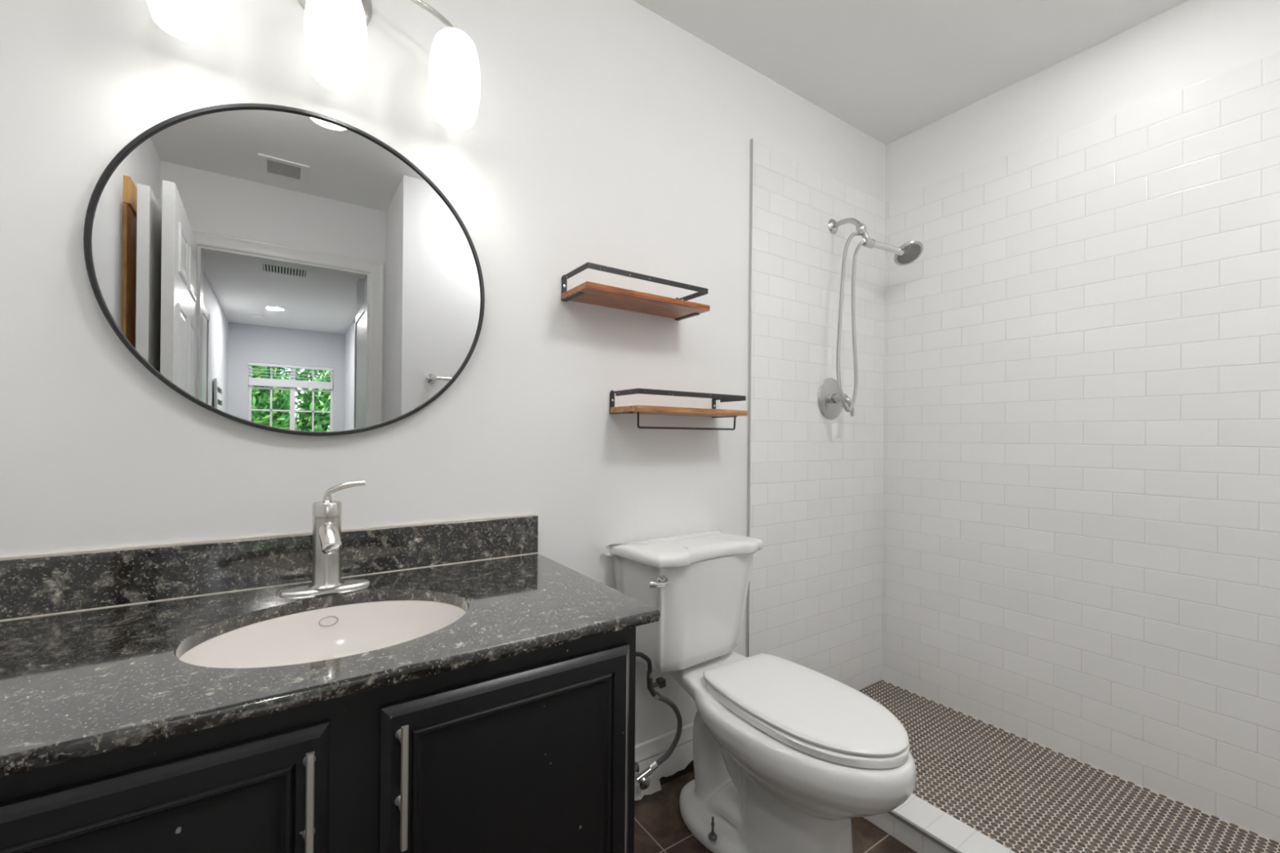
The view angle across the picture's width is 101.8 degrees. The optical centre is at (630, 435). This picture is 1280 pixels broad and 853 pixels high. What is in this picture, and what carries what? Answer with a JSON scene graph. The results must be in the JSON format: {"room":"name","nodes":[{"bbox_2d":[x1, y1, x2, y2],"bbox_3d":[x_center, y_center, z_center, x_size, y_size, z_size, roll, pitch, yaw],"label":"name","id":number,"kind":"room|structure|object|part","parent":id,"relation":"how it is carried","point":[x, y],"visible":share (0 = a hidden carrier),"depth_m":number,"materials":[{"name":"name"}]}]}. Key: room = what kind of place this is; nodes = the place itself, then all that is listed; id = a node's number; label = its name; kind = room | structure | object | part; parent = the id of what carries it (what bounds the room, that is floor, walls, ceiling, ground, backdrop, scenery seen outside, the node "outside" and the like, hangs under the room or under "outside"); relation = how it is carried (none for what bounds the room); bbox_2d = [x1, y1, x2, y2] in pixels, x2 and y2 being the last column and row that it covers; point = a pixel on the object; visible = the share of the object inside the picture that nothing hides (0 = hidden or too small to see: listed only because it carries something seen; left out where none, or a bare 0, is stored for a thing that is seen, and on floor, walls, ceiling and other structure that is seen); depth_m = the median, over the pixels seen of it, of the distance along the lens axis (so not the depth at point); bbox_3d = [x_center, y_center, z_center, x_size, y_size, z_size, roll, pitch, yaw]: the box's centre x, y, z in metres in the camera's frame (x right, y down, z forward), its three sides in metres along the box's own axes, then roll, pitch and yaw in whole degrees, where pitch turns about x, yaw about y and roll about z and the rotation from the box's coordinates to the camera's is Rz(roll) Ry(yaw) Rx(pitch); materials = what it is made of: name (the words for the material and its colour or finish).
{"room":"bathroom","nodes":[
{"label":"bathroom","id":0,"kind":"room"},
{"bbox_2d":[0,0,885,745],"bbox_3d":[-0.038,-0.119,1.659,3.042,2.460,0.130,1,0,-34],"label":"wall","id":1,"kind":"structure","parent":0,"point":[609,133],"depth_m":1.46,"materials":[{"name":"white paint"}]},
{"bbox_2d":[0,515,537,619],"bbox_3d":[-0.711,0.263,1.122,1.091,0.101,0.026,1,0,-34],"label":"backsplash","id":2,"kind":"structure","parent":1,"relation":"attached to","point":[42,584],"depth_m":1.04,"materials":[{"name":"stone"}]},
{"bbox_2d":[83,103,484,435],"bbox_3d":[-0.680,-0.349,1.139,0.725,0.698,0.028,1,0,-34],"label":"round mirror","id":3,"kind":"object","parent":1,"relation":"attached to","point":[279,268],"visible":1,"depth_m":1.10,"materials":[{"name":"black metal"}]},
{"bbox_2d":[146,0,480,130],"bbox_3d":[-0.620,-0.899,1.095,0.595,0.324,0.164,1,0,-34],"label":"vanity light","id":4,"kind":"object","parent":1,"relation":"attached to","point":[335,33],"visible":1,"depth_m":1.06,"materials":[{"name":"white glass"}]},
{"bbox_3d":[-0.806,-0.835,0.942,0.115,0.193,0.115,1,0,-34],"label":"lamp shade","id":5,"kind":"part","parent":4,"relation":"part of","materials":[{"name":"white glass"}]},
{"bbox_3d":[-0.656,-0.983,1.151,0.156,0.156,0.030,1,0,-34],"label":"wall plate","id":6,"kind":"part","parent":4,"relation":"part of","materials":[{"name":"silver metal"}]},
{"bbox_3d":[-0.607,-0.833,1.075,0.115,0.193,0.115,1,0,-34],"label":"lamp shade","id":7,"kind":"part","parent":4,"relation":"part of","materials":[{"name":"white glass"}]},
{"bbox_3d":[-0.512,-0.965,1.173,0.235,0.091,0.037,1,0,-13],"label":"arm","id":8,"kind":"part","parent":4,"relation":"part of","materials":[{"name":"silver metal"}]},
{"bbox_3d":[-0.408,-0.831,1.209,0.115,0.193,0.115,1,0,-34],"label":"lamp shade","id":9,"kind":"part","parent":4,"relation":"part of","materials":[{"name":"white glass"}]},
{"bbox_2d":[560,262,710,320],"bbox_3d":[0.023,-0.419,1.536,0.431,0.075,0.151,1,0,-34],"label":"wall shelf","id":10,"kind":"object","parent":1,"relation":"attached to","point":[588,292],"visible":1,"depth_m":1.49,"materials":[{"name":"brown wood"}]},
{"bbox_3d":[0.022,-0.444,1.534,0.421,0.015,0.147,1,0,-34],"label":"guard rail","id":11,"kind":"part","parent":10,"relation":"part of","materials":[{"name":"black metal"}]},
{"bbox_2d":[634,760,652,790],"bbox_3d":[0.031,1.027,1.569,0.071,0.056,0.077,1,0,-34],"label":"shutoff valve","id":12,"kind":"object","parent":1,"relation":"attached to","point":[642,779],"visible":0.7,"depth_m":1.55,"materials":[{"name":"grey metal"}]},
{"bbox_3d":[0.039,1.027,1.543,0.038,0.036,0.025,1,0,-34],"label":"handle","id":13,"kind":"part","parent":12,"relation":"part of","materials":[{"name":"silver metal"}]},
{"bbox_2d":[648,689,682,771],"bbox_3d":[0.088,0.871,1.559,0.085,0.300,0.183,0,0,33],"label":"hose","id":14,"kind":"object","parent":12,"relation":"attached to","point":[654,765],"visible":1,"depth_m":1.59,"materials":[{"name":"grey"}]},
{"bbox_2d":[634,772,661,800],"bbox_3d":[0.035,1.088,1.602,0.140,0.045,0.029,1,0,-34],"label":"trim","id":15,"kind":"structure","parent":1,"relation":"attached to","point":[654,786],"depth_m":1.62,"materials":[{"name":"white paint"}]},
{"bbox_2d":[634,722,693,786],"bbox_3d":[0.067,1.038,1.651,0.862,0.140,0.020,1,0,-34],"label":"baseboard","id":16,"kind":"structure","parent":1,"relation":"attached to","point":[648,751],"depth_m":1.68,"materials":[{"name":"white paint"}]},
{"bbox_2d":[659,760,693,785],"bbox_3d":[0.142,1.096,1.689,0.165,0.034,0.004,1,0,-34],"label":"trim","id":17,"kind":"structure","parent":1,"relation":"attached to","point":[690,767],"depth_m":1.70,"materials":[{"name":"black"}]},
{"bbox_2d":[609,388,747,430],"bbox_3d":[0.158,-0.078,1.628,0.434,0.116,0.151,1,0,-34],"label":"wall shelf","id":18,"kind":"object","parent":1,"relation":"attached to","point":[713,412],"visible":1,"depth_m":1.56,"materials":[{"name":"brown wood"}]},
{"bbox_3d":[0.157,-0.123,1.626,0.424,0.015,0.147,1,0,-34],"label":"guard rail","id":19,"kind":"part","parent":18,"relation":"part of","materials":[{"name":"black metal"}]},
{"bbox_2d":[746,138,752,657],"bbox_3d":[0.433,-0.018,1.897,0.005,2.127,0.010,1,0,-34],"label":"trim","id":20,"kind":"structure","parent":1,"relation":"attached to","point":[751,140],"depth_m":1.90,"materials":[{"name":"grey metal"}]},
{"bbox_2d":[817,377,854,419],"bbox_3d":[0.859,-0.154,2.120,0.172,0.172,0.101,1,0,-34],"label":"shower valve","id":21,"kind":"object","parent":1,"relation":"attached to","point":[829,404],"visible":0.77,"depth_m":2.13,"materials":[{"name":"grey metal"}]},
{"bbox_3d":[0.854,-0.154,2.128,0.060,0.060,0.062,1,0,-34],"label":"stem","id":22,"kind":"part","parent":21,"relation":"part of","materials":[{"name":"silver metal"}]},
{"bbox_3d":[0.876,-0.123,2.099,0.032,0.090,0.050,1,0,-42],"label":"lever","id":23,"kind":"part","parent":21,"relation":"part of","materials":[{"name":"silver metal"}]},
{"bbox_2d":[827,217,923,412],"bbox_3d":[0.973,-0.495,2.116,0.408,0.809,0.177,1,0,-12],"label":"shower head","id":24,"kind":"object","parent":1,"relation":"attached to","point":[908,252],"visible":1,"depth_m":2.04},
{"bbox_3d":[0.880,-0.848,2.108,0.020,0.071,0.141,1,0,-34],"label":"arm","id":25,"kind":"part","parent":24,"relation":"part of","materials":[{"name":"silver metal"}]},
{"bbox_2d":[632,0,1189,145],"bbox_3d":[1.245,-1.393,-1.658,5.000,0.100,7.200,1,0,-34],"label":"ceiling","id":26,"kind":"structure","parent":0,"point":[890,70],"depth_m":1.77,"materials":[{"name":"white paint"}]},
{"bbox_2d":[634,681,1279,852],"bbox_3d":[0.519,1.163,0.682,3.260,0.104,2.420,1,0,-34],"label":"floor","id":27,"kind":"structure","parent":0,"point":[926,793],"depth_m":1.53,"materials":[{"name":"brown tile"}]},
{"bbox_2d":[0,626,635,852],"bbox_3d":[-0.570,0.721,0.874,1.056,0.769,0.598,1,0,-34],"label":"vanity cabinet","id":28,"kind":"object","parent":27,"relation":"on","point":[534,751],"visible":0.95,"depth_m":0.72,"materials":[{"name":"black paint"}]},
{"bbox_3d":[-0.566,0.676,0.566,0.410,0.608,0.018,1,0,-34],"label":"cabinet door","id":29,"kind":"part","parent":28,"relation":"part of","materials":[{"name":"black paint"}]},
{"bbox_3d":[-0.399,0.470,0.647,0.015,0.164,0.032,1,0,-34],"label":"door pull","id":30,"kind":"part","parent":28,"relation":"part of","materials":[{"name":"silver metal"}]},
{"bbox_2d":[0,513,660,777],"bbox_3d":[-0.558,0.274,0.894,1.092,0.124,0.575,1,0,-34],"label":"countertop","id":31,"kind":"structure","parent":28,"relation":"on","point":[92,642],"depth_m":0.89,"materials":[{"name":"black stone"}]},
{"bbox_2d":[178,600,466,668],"bbox_3d":[-0.496,0.418,0.887,0.488,0.162,0.383,1,0,-34],"label":"sink","id":32,"kind":"object","parent":31,"relation":"in","point":[329,633],"visible":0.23,"depth_m":1.01,"materials":[{"name":"white ceramic"}]},
{"bbox_2d":[280,480,369,596],"bbox_3d":[-0.624,0.204,1.068,0.128,0.222,0.123,0,0,8],"label":"faucet","id":33,"kind":"object","parent":31,"relation":"on","point":[326,513],"visible":1,"depth_m":1.05,"materials":[{"name":"silver metal"}]},
{"bbox_3d":[-0.625,0.311,1.070,0.160,0.008,0.053,1,0,-34],"label":"plate","id":34,"kind":"part","parent":33,"relation":"part of","materials":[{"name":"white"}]},
{"bbox_3d":[-0.599,0.200,1.037,0.038,0.059,0.072,1,0,-34],"label":"spout","id":35,"kind":"part","parent":33,"relation":"part of","materials":[{"name":"silver metal"}]},
{"bbox_3d":[-0.594,0.113,1.083,0.075,0.040,0.016,1,0,-26],"label":"lever","id":36,"kind":"part","parent":33,"relation":"part of","materials":[{"name":"silver metal"}]},
{"bbox_3d":[-0.309,0.471,0.707,0.015,0.164,0.032,1,0,-34],"label":"door pull","id":37,"kind":"part","parent":28,"relation":"part of","materials":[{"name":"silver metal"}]},
{"bbox_3d":[-0.174,0.680,0.828,0.410,0.608,0.018,1,0,-34],"label":"cabinet door","id":38,"kind":"part","parent":28,"relation":"part of","materials":[{"name":"black paint"}]},
{"bbox_2d":[635,651,666,695],"bbox_3d":[-0.058,0.660,1.388,0.370,0.143,0.022,1,0,-34],"label":"tube","id":39,"kind":"object","parent":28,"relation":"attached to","point":[660,682],"visible":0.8,"depth_m":1.46,"materials":[{"name":"black rubber"}]},
{"bbox_3d":[0.087,0.704,1.486,0.020,0.021,0.022,1,0,-34],"label":"wing handle","id":40,"kind":"part","parent":39,"relation":"part of","materials":[{"name":"grey metal"}]},
{"bbox_2d":[604,528,916,852],"bbox_3d":[0.349,0.717,1.399,0.500,0.794,0.763,1,0,-40],"label":"toilet","id":41,"kind":"object","parent":27,"relation":"on","point":[786,753],"visible":1,"depth_m":1.37,"materials":[{"name":"white ceramic"}]},
{"bbox_3d":[0.077,0.397,1.399,0.079,0.032,0.038,1,0,-40],"label":"flush lever","id":42,"kind":"part","parent":41,"relation":"part of","materials":[{"name":"silver metal"}]},
{"bbox_3d":[0.185,0.521,1.596,0.438,0.324,0.201,1,0,-37],"label":"tank","id":43,"kind":"part","parent":41,"relation":"part of","materials":[{"name":"white ceramic"}]},
{"bbox_3d":[0.191,0.339,1.591,0.490,0.040,0.237,1,0,-37],"label":"tank lid","id":44,"kind":"part","parent":41,"relation":"part of","materials":[{"name":"white ceramic"}]},
{"bbox_3d":[0.397,0.901,1.387,0.373,0.427,0.684,1,0,-36],"label":"bowl","id":45,"kind":"part","parent":41,"relation":"part of","materials":[{"name":"white ceramic"}]},
{"bbox_3d":[0.448,0.678,1.341,0.322,0.014,0.513,1,0,-33],"label":"lid","id":46,"kind":"part","parent":41,"relation":"part of","materials":[{"name":"white plastic"}]},
{"bbox_3d":[0.451,0.701,1.336,0.326,0.023,0.505,1,0,-33],"label":"seat","id":47,"kind":"part","parent":41,"relation":"part of","materials":[{"name":"white plastic"}]},
{"bbox_2d":[863,793,1016,852],"bbox_3d":[0.929,1.084,1.264,0.122,0.070,1.610,1,0,-34],"label":"shower curb","id":48,"kind":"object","parent":27,"relation":"on","point":[959,835],"depth_m":1.40,"materials":[{"name":"white tile"}]},
{"bbox_2d":[887,809,962,852],"bbox_3d":[0.879,1.052,1.230,0.010,0.010,1.610,1,0,-34],"label":"trim","id":49,"kind":"structure","parent":48,"relation":"attached to","point":[893,813],"depth_m":1.38,"materials":[{"name":"grey"}]},
{"bbox_2d":[858,680,1279,852],"bbox_3d":[1.290,1.118,1.516,0.743,0.002,1.600,1,0,-34],"label":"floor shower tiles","id":50,"kind":"structure","parent":27,"relation":"on","point":[1208,829],"depth_m":1.61,"materials":[{"name":"tile"}]},
{"bbox_2d":[881,0,1279,843],"bbox_3d":[1.659,-0.104,1.752,0.120,2.460,1.616,1,0,-34],"label":"wall","id":51,"kind":"structure","parent":0,"point":[1081,546],"depth_m":1.75,"materials":[{"name":"white tile"}]}
]}

